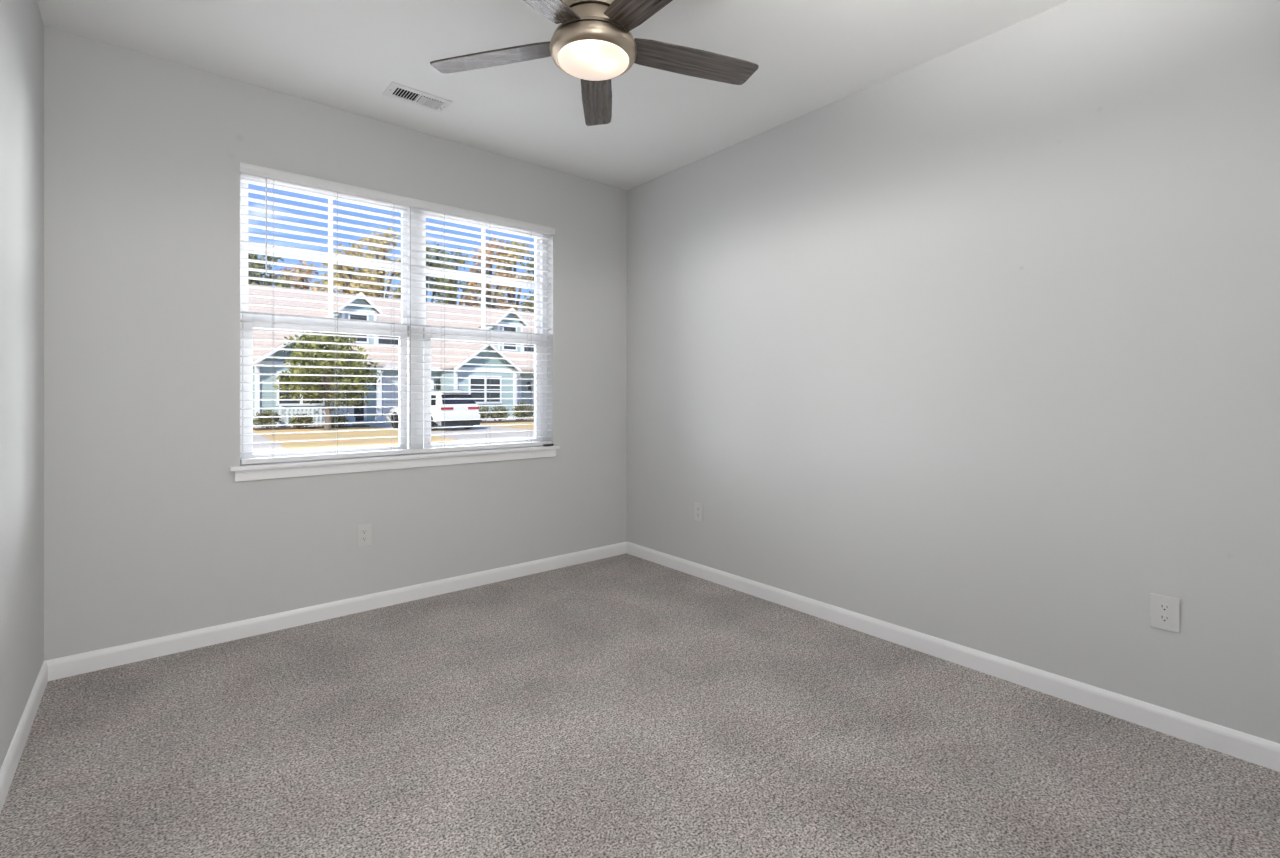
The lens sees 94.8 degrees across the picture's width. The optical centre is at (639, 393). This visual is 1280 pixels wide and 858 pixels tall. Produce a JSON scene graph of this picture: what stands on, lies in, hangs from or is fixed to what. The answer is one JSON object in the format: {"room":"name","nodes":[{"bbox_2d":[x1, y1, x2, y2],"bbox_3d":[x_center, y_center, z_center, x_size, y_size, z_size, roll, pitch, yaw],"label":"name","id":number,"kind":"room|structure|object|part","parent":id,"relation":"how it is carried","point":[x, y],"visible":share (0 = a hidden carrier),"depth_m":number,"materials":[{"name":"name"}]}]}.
{"room":"empty bedroom","nodes":[
{"label":"empty bedroom","id":0,"kind":"room"},
{"bbox_2d":[0,0,43,768],"bbox_3d":[-1.419,-0.170,1.051,0.150,2.740,3.532,0,0,-40],"label":"wall","id":1,"kind":"structure","parent":0,"point":[21,23],"depth_m":2.03,"materials":[{"name":"grey paint"}]},
{"bbox_2d":[0,662,47,812],"bbox_3d":[-1.353,1.157,1.099,0.013,0.085,3.519,0,0,-40],"label":"baseboard","id":2,"kind":"structure","parent":1,"relation":"attached to","point":[10,763],"depth_m":1.97,"materials":[{"name":"white wood"}]},
{"bbox_2d":[44,26,626,660],"bbox_3d":[-1.400,-0.020,3.461,3.261,3.040,0.212,0,0,-40],"label":"wall","id":3,"kind":"structure","parent":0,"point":[150,532],"depth_m":2.84,"materials":[{"name":"grey paint"}]},
{"bbox_2d":[240,176,415,463],"bbox_3d":[-1.711,-0.392,3.275,0.884,1.491,0.100,0,0,-40],"label":"window","id":4,"kind":"structure","parent":3,"relation":"attached to","point":[253,317],"depth_m":3.24,"materials":[{"name":"white plastic"}]},
{"bbox_3d":[-1.718,-0.733,3.266,0.829,0.786,0.025,0,0,-40],"label":"sash","id":5,"kind":"part","parent":4,"relation":"part of","materials":[{"name":"white plastic"}]},
{"bbox_3d":[-1.702,-0.034,3.241,0.813,0.748,0.028,0,0,-40],"label":"sash","id":6,"kind":"part","parent":4,"relation":"part of","materials":[{"name":"white plastic"}]},
{"bbox_2d":[44,542,626,680],"bbox_3d":[-1.291,1.157,3.447,3.111,0.085,0.013,0,0,-40],"label":"baseboard","id":7,"kind":"structure","parent":3,"relation":"attached to","point":[67,666],"depth_m":3.04,"materials":[{"name":"white wood"}]},
{"bbox_2d":[357,524,370,546],"bbox_3d":[-1.526,0.782,3.255,0.074,0.118,0.008,0,0,-40],"label":"wall outlet","id":8,"kind":"object","parent":3,"relation":"attached to","point":[363,531],"visible":1,"depth_m":3.25,"materials":[{"name":"white plastic"}]},
{"bbox_2d":[361,536,367,541],"bbox_3d":[-1.524,0.801,3.253,0.034,0.027,0.003,0,0,-40],"label":"receptacle","id":9,"kind":"object","parent":8,"relation":"attached to","point":[363,538],"depth_m":3.25,"materials":[{"name":"white plastic"}]},
{"bbox_2d":[361,529,367,534],"bbox_3d":[-1.524,0.762,3.253,0.034,0.027,0.003,0,0,-40],"label":"receptacle","id":10,"kind":"object","parent":8,"relation":"attached to","point":[363,531],"depth_m":3.25,"materials":[{"name":"white plastic"}]},
{"bbox_2d":[239,162,554,463],"bbox_3d":[-1.293,-0.394,3.478,1.792,1.484,0.078,0,0,-40],"label":"window blind","id":11,"kind":"object","parent":3,"relation":"attached to","point":[265,174],"visible":1,"depth_m":3.36,"materials":[{"name":"white plastic"}]},
{"bbox_3d":[-1.877,-0.381,3.007,0.002,1.418,0.057,0,0,-40],"label":"ladder cord","id":12,"kind":"part","parent":11,"relation":"part of","materials":[{"name":"white fabric"}]},
{"bbox_3d":[-1.650,-0.381,3.196,0.002,1.418,0.057,0,0,-40],"label":"ladder cord","id":13,"kind":"part","parent":11,"relation":"part of","materials":[{"name":"white fabric"}]},
{"bbox_3d":[-1.424,-0.381,3.384,0.002,1.418,0.057,0,0,-40],"label":"ladder cord","id":14,"kind":"part","parent":11,"relation":"part of","materials":[{"name":"white fabric"}]},
{"bbox_3d":[-1.301,0.336,3.486,1.771,0.024,0.052,0,0,-40],"label":"rail","id":15,"kind":"part","parent":11,"relation":"part of","materials":[{"name":"white plastic"}]},
{"bbox_3d":[-1.335,-0.395,3.419,0.003,1.390,0.003,0,0,-40],"label":"lift cord","id":16,"kind":"part","parent":11,"relation":"part of","materials":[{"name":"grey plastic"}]},
{"bbox_3d":[-1.198,-0.381,3.572,0.002,1.418,0.057,0,0,-40],"label":"ladder cord","id":17,"kind":"part","parent":11,"relation":"part of","materials":[{"name":"white fabric"}]},
{"bbox_3d":[-0.971,-0.381,3.760,0.002,1.418,0.057,0,0,-40],"label":"ladder cord","id":18,"kind":"part","parent":11,"relation":"part of","materials":[{"name":"white fabric"}]},
{"bbox_3d":[-0.745,-0.381,3.949,0.002,1.418,0.057,0,0,-40],"label":"ladder cord","id":19,"kind":"part","parent":11,"relation":"part of","materials":[{"name":"white fabric"}]},
{"bbox_2d":[416,211,546,448],"bbox_3d":[-1.025,-0.392,3.845,0.898,1.491,0.100,0,0,-40],"label":"window","id":20,"kind":"structure","parent":3,"relation":"attached to","point":[540,422],"depth_m":3.81,"materials":[{"name":"white plastic"}]},
{"bbox_3d":[-1.022,-0.733,3.845,0.825,0.786,0.025,0,0,-40],"label":"sash","id":21,"kind":"part","parent":20,"relation":"part of","materials":[{"name":"white plastic"}]},
{"bbox_3d":[-1.002,-0.034,3.823,0.808,0.748,0.028,0,0,-40],"label":"sash","id":22,"kind":"part","parent":20,"relation":"part of","materials":[{"name":"white plastic"}]},
{"bbox_2d":[37,0,1070,189],"bbox_3d":[0.464,-1.665,1.337,3.511,0.250,5.862,0,0,-40],"label":"ceiling","id":23,"kind":"structure","parent":0,"point":[810,55],"depth_m":2.67,"materials":[{"name":"white paint"}]},
{"bbox_2d":[383,82,452,112],"bbox_3d":[-1.152,-1.531,3.054,0.305,0.018,0.155,0,0,-40],"label":"ceiling vent","id":24,"kind":"object","parent":23,"relation":"in","point":[397,91],"visible":1,"depth_m":3.04,"materials":[{"name":"white metal"}]},
{"bbox_2d":[430,0,758,125],"bbox_3d":[-0.147,-1.361,2.094,1.277,0.356,1.234,0,0,-40],"label":"ceiling fan","id":25,"kind":"object","parent":23,"relation":"hanging from","point":[593,43],"visible":1,"depth_m":2.15,"materials":[{"name":"brown wood"}]},
{"bbox_3d":[-0.555,-1.280,2.243,0.523,0.032,0.130,0,0,15],"label":"blade","id":26,"kind":"part","parent":25,"relation":"part of","materials":[{"name":"grey wood"}]},
{"bbox_3d":[-0.391,-1.280,1.800,0.130,0.032,0.523,0,0,33],"label":"blade","id":27,"kind":"part","parent":25,"relation":"part of","materials":[{"name":"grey wood"}]},
{"bbox_3d":[-0.169,-1.272,2.134,0.297,0.012,0.297,0,0,-40],"label":"mounting plate","id":28,"kind":"part","parent":25,"relation":"part of","materials":[{"name":"silver metal"}]},
{"bbox_3d":[-0.169,-1.198,2.134,0.258,0.032,0.258,0,0,-40],"label":"lamp shade","id":29,"kind":"part","parent":25,"relation":"part of","materials":[{"name":"white glass"}]},
{"bbox_3d":[-0.185,-1.280,2.536,0.130,0.032,0.523,0,0,-3],"label":"blade","id":30,"kind":"part","parent":25,"relation":"part of","materials":[{"name":"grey wood"}]},
{"bbox_3d":[0.080,-1.280,1.819,0.130,0.032,0.523,0,0,-39],"label":"blade","id":31,"kind":"part","parent":25,"relation":"part of","materials":[{"name":"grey wood"}]},
{"bbox_3d":[0.208,-1.280,2.274,0.523,0.032,0.130,0,0,-21],"label":"blade","id":32,"kind":"part","parent":25,"relation":"part of","materials":[{"name":"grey wood"}]},
{"bbox_2d":[0,553,1279,857],"bbox_3d":[0.464,1.300,1.337,3.311,0.200,5.862,0,0,-40],"label":"floor","id":33,"kind":"structure","parent":0,"point":[626,705],"depth_m":1.97,"materials":[{"name":"grey carpet"}]},
{"bbox_2d":[627,0,1279,743],"bbox_3d":[1.065,-0.170,3.163,0.150,2.740,3.822,0,0,-40],"label":"wall","id":34,"kind":"structure","parent":0,"point":[974,345],"depth_m":2.47,"materials":[{"name":"grey paint"}]},
{"bbox_2d":[695,502,702,521],"bbox_3d":[0.384,0.775,3.859,0.008,0.118,0.074,0,0,-40],"label":"wall outlet","id":35,"kind":"object","parent":34,"relation":"attached to","point":[698,506],"visible":1,"depth_m":3.85,"materials":[{"name":"white plastic"}]},
{"bbox_2d":[627,542,1279,771],"bbox_3d":[1.029,1.157,3.079,0.013,0.085,3.519,0,0,-40],"label":"baseboard","id":36,"kind":"structure","parent":34,"relation":"attached to","point":[1241,745],"depth_m":2.43,"materials":[{"name":"white wood"}]},
{"bbox_2d":[1150,593,1179,632],"bbox_3d":[1.860,0.776,2.084,0.008,0.120,0.080,0,0,-40],"label":"wall outlet","id":37,"kind":"object","parent":34,"relation":"attached to","point":[1164,610],"visible":1,"depth_m":2.08,"materials":[{"name":"white plastic"}]},
{"bbox_2d":[1158,614,1170,622],"bbox_3d":[1.859,0.795,2.083,0.003,0.027,0.034,0,0,-40],"label":"receptacle","id":38,"kind":"object","parent":37,"relation":"attached to","point":[1162,618],"depth_m":2.08,"materials":[{"name":"white plastic"}]},
{"bbox_2d":[1158,603,1170,611],"bbox_3d":[1.859,0.756,2.083,0.003,0.027,0.034,0,0,-40],"label":"receptacle","id":39,"kind":"object","parent":37,"relation":"attached to","point":[1162,607],"depth_m":2.08,"materials":[{"name":"white plastic"}]},
{"label":"outside","id":40,"kind":"structure","parent":0,"visible":0},
{"bbox_2d":[369,423,533,442],"bbox_3d":[-7.365,1.500,23.790,7.900,0.040,16.000,0,0,-40],"label":"driveway","id":41,"kind":"structure","parent":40,"point":[460,430],"depth_m":22.60,"materials":[{"name":"concrete"}]},
{"bbox_2d":[388,389,479,430],"bbox_3d":[-8.893,0.647,25.202,4.620,1.666,2.200,0,0,41],"label":"parked car","id":42,"kind":"object","parent":41,"relation":"on","point":[456,416],"visible":0.62,"depth_m":23.71,"materials":[{"name":"white paint"}]},
{"bbox_2d":[441,407,452,409],"bbox_3d":[-7.691,0.575,23.350,0.190,0.090,0.520,0,0,41],"label":"tail light","id":43,"kind":"object","parent":42,"relation":"attached to","point":[442,408],"depth_m":23.29,"materials":[{"name":"red plastic"}]},
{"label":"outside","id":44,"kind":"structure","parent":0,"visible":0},
{"bbox_2d":[253,432,287,453],"bbox_3d":[-14.202,1.500,17.193,6.150,0.040,14.600,0,0,-40],"label":"driveway","id":45,"kind":"structure","parent":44,"point":[256,438],"depth_m":16.58,"materials":[{"name":"concrete"}]},
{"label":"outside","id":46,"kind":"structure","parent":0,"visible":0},
{"bbox_2d":[253,422,533,451],"bbox_3d":[-15.216,1.650,41.753,110.000,0.300,76.338,0,0,-40],"label":"ground","id":47,"kind":"structure","parent":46,"point":[379,433],"depth_m":20.28,"materials":[{"name":"beige plant"}]},
{"bbox_2d":[248,244,297,288],"bbox_3d":[-27.101,-4.456,40.420,5.386,12.027,5.828,0,0,29],"label":"evergreen tree","id":48,"kind":"object","parent":47,"relation":"on","point":[250,255],"visible":0.1,"depth_m":40.56,"materials":[{"name":"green plant"}]},
{"bbox_2d":[273,260,319,290],"bbox_3d":[-29.449,-5.084,51.103,5.643,13.284,5.337,0,0,-40],"label":"autumn tree","id":49,"kind":"object","parent":47,"relation":"on","point":[307,271],"visible":0.07,"depth_m":50.47,"materials":[{"name":"brown plant"}]},
{"bbox_2d":[288,414,313,428],"bbox_3d":[-14.488,1.160,25.125,0.968,0.644,0.883,0,0,2],"label":"shrub","id":50,"kind":"object","parent":47,"relation":"on","point":[294,420],"visible":0.91,"depth_m":24.98,"materials":[{"name":"green plant"}]},
{"bbox_2d":[253,425,369,430],"bbox_3d":[-14.411,1.485,25.929,4.400,0.070,1.100,0,0,-40],"label":"mulch bed","id":51,"kind":"object","parent":47,"relation":"on","point":[346,426],"visible":0.71,"depth_m":25.45,"materials":[{"name":"brown"}]},
{"bbox_2d":[253,409,280,428],"bbox_3d":[-15.611,1.043,24.639,1.005,0.874,0.964,0,0,12],"label":"shrub","id":52,"kind":"object","parent":51,"relation":"on","point":[266,421],"visible":0.88,"depth_m":24.51,"materials":[{"name":"green plant"}]},
{"bbox_2d":[279,405,351,427],"bbox_3d":[-14.449,1.000,26.287,2.920,1.000,0.120,0,0,-40],"label":"picket fence","id":53,"kind":"object","parent":51,"relation":"on","point":[281,411],"visible":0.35,"depth_m":26.19,"materials":[{"name":"white wood"}]},
{"bbox_3d":[-15.525,1.000,25.392,0.120,1.000,0.120,0,0,-40],"label":"fence post","id":54,"kind":"part","parent":53,"relation":"part of","materials":[{"name":"white wood"}]},
{"bbox_3d":[-14.470,1.035,26.312,2.800,0.530,0.035,0,0,-40],"label":"fence rail","id":55,"kind":"part","parent":53,"relation":"part of","materials":[{"name":"white wood"}]},
{"bbox_3d":[-13.373,1.000,27.182,0.120,1.000,0.120,0,0,-40],"label":"fence post","id":56,"kind":"part","parent":53,"relation":"part of","materials":[{"name":"white wood"}]},
{"bbox_2d":[272,331,382,429],"bbox_3d":[-12.919,-0.732,24.306,3.867,4.583,4.030,0,0,-6],"label":"leafy tree","id":57,"kind":"object","parent":47,"relation":"on","point":[321,338],"visible":0.8,"depth_m":23.88,"materials":[{"name":"green plant"}]},
{"bbox_2d":[331,414,347,426],"bbox_3d":[-13.370,1.186,26.009,0.871,0.592,0.828,0,0,-40],"label":"shrub","id":58,"kind":"object","parent":47,"relation":"on","point":[341,419],"visible":0.66,"depth_m":25.87,"materials":[{"name":"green plant"}]},
{"bbox_2d":[309,242,393,296],"bbox_3d":[-22.264,-5.077,44.932,6.073,13.270,6.297,0,0,-40],"label":"autumn tree","id":59,"kind":"object","parent":47,"relation":"on","point":[340,267],"visible":0.23,"depth_m":44.49,"materials":[{"name":"brown plant"}]},
{"bbox_2d":[351,227,400,298],"bbox_3d":[-24.824,-7.210,56.436,6.679,17.537,5.817,0,0,-40],"label":"autumn tree","id":60,"kind":"object","parent":47,"relation":"on","point":[382,257],"visible":0.23,"depth_m":55.96,"materials":[{"name":"brown plant"}]},
{"bbox_2d":[248,284,533,427],"bbox_3d":[-15.516,-2.225,35.077,40.600,7.450,15.020,0,0,-40],"label":"townhouses","id":61,"kind":"structure","parent":47,"relation":"on","point":[262,335],"depth_m":31.48,"materials":[{"name":"teal"}]},
{"bbox_3d":[-15.088,-0.240,26.195,1.700,1.320,0.015,0,0,-40],"label":"pane","id":62,"kind":"part","parent":61,"relation":"part of","materials":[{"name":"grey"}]},
{"bbox_3d":[-14.827,-3.470,30.964,0.820,1.380,0.015,0,0,-40],"label":"pane","id":63,"kind":"part","parent":61,"relation":"part of","materials":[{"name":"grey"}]},
{"bbox_3d":[-14.691,-3.975,30.879,2.160,2.750,0.330,0,0,-40],"label":"dormer trim","id":64,"kind":"part","parent":61,"relation":"part of","materials":[{"name":"white"}]},
{"bbox_3d":[-14.443,0.135,29.525,1.310,2.430,0.170,0,0,-40],"label":"entry trim","id":65,"kind":"part","parent":61,"relation":"part of","materials":[{"name":"white"}]},
{"bbox_3d":[-13.667,-3.080,31.955,1.050,0.760,0.015,0,0,-40],"label":"pane","id":66,"kind":"part","parent":61,"relation":"part of","materials":[{"name":"grey glass"}]},
{"bbox_3d":[-12.328,0.375,31.322,2.400,2.250,0.070,0,0,-40],"label":"garage door","id":67,"kind":"part","parent":61,"relation":"part of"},
{"bbox_3d":[-12.319,0.300,31.311,2.660,2.400,0.100,0,0,-40],"label":"garage trim","id":68,"kind":"part","parent":61,"relation":"part of","materials":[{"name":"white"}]},
{"bbox_3d":[-8.360,-0.240,31.790,1.700,1.320,0.015,0,0,-40],"label":"pane","id":69,"kind":"part","parent":61,"relation":"part of","materials":[{"name":"grey glass"}]},
{"bbox_3d":[-8.100,-3.470,36.559,0.820,1.380,0.015,0,0,-40],"label":"pane","id":70,"kind":"part","parent":61,"relation":"part of","materials":[{"name":"grey glass"}]},
{"bbox_3d":[-7.964,-3.975,36.474,2.160,2.750,0.330,0,0,-40],"label":"dormer trim","id":71,"kind":"part","parent":61,"relation":"part of","materials":[{"name":"white"}]},
{"bbox_3d":[-7.715,0.135,35.120,1.310,2.430,0.170,0,0,-40],"label":"entry trim","id":72,"kind":"part","parent":61,"relation":"part of","materials":[{"name":"white"}]},
{"bbox_3d":[-6.940,-3.080,37.550,1.050,0.760,0.015,0,0,-40],"label":"pane","id":73,"kind":"part","parent":61,"relation":"part of","materials":[{"name":"grey glass"}]},
{"bbox_3d":[-5.591,0.300,36.906,2.660,2.400,0.100,0,0,-40],"label":"garage trim","id":74,"kind":"part","parent":61,"relation":"part of","materials":[{"name":"white"}]},
{"bbox_2d":[392,242,456,303],"bbox_3d":[-18.431,-5.659,49.698,5.593,14.435,5.012,0,0,8],"label":"evergreen tree","id":75,"kind":"object","parent":47,"relation":"on","point":[431,264],"visible":0.14,"depth_m":49.60,"materials":[{"name":"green plant"}]},
{"bbox_2d":[430,248,479,306],"bbox_3d":[-19.193,-6.763,61.162,6.312,16.643,5.886,0,0,-40],"label":"evergreen tree","id":76,"kind":"object","parent":47,"relation":"on","point":[447,295],"visible":0.2,"depth_m":60.42,"materials":[{"name":"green plant"}]},
{"bbox_2d":[459,237,517,310],"bbox_3d":[-13.501,-6.484,53.770,5.699,16.084,5.048,0,0,-40],"label":"autumn tree","id":77,"kind":"object","parent":47,"relation":"on","point":[476,284],"visible":0.27,"depth_m":53.49,"materials":[{"name":"brown plant"}]},
{"bbox_2d":[480,419,533,422],"bbox_3d":[-6.556,1.485,32.201,6.900,0.070,1.500,0,0,-40],"label":"mulch bed","id":78,"kind":"object","parent":47,"relation":"on","point":[530,420],"visible":0.29,"depth_m":31.04,"materials":[{"name":"brown"}]},
{"bbox_2d":[478,404,490,421],"bbox_3d":[-8.207,1.003,30.379,1.124,0.954,1.094,0,0,-40],"label":"shrub","id":79,"kind":"object","parent":78,"relation":"on","point":[485,409],"visible":0.41,"depth_m":30.27,"materials":[{"name":"green plant"}]},
{"bbox_2d":[490,406,508,420],"bbox_3d":[-7.427,1.015,31.118,1.101,0.928,0.939,0,0,-40],"label":"shrub","id":80,"kind":"object","parent":78,"relation":"on","point":[502,414],"visible":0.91,"depth_m":31.03,"materials":[{"name":"green plant"}]},
{"bbox_2d":[512,400,531,420],"bbox_3d":[-6.411,0.915,32.121,1.176,1.127,1.041,0,0,-40],"label":"shrub","id":81,"kind":"object","parent":78,"relation":"on","point":[523,415],"visible":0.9,"depth_m":32.03,"materials":[{"name":"green plant"}]},
{"bbox_2d":[491,241,532,311],"bbox_3d":[-14.485,-7.753,65.127,5.567,18.621,5.842,0,0,34],"label":"autumn tree","id":82,"kind":"object","parent":47,"relation":"on","point":[510,295],"visible":0.34,"depth_m":64.77,"materials":[{"name":"brown plant"}]},
{"bbox_2d":[519,253,533,312],"bbox_3d":[-9.478,-6.449,57.068,5.722,16.014,5.375,0,0,16],"label":"evergreen tree","id":83,"kind":"object","parent":47,"relation":"on","point":[530,304],"visible":0.06,"depth_m":57.64,"materials":[{"name":"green plant"}]}
]}

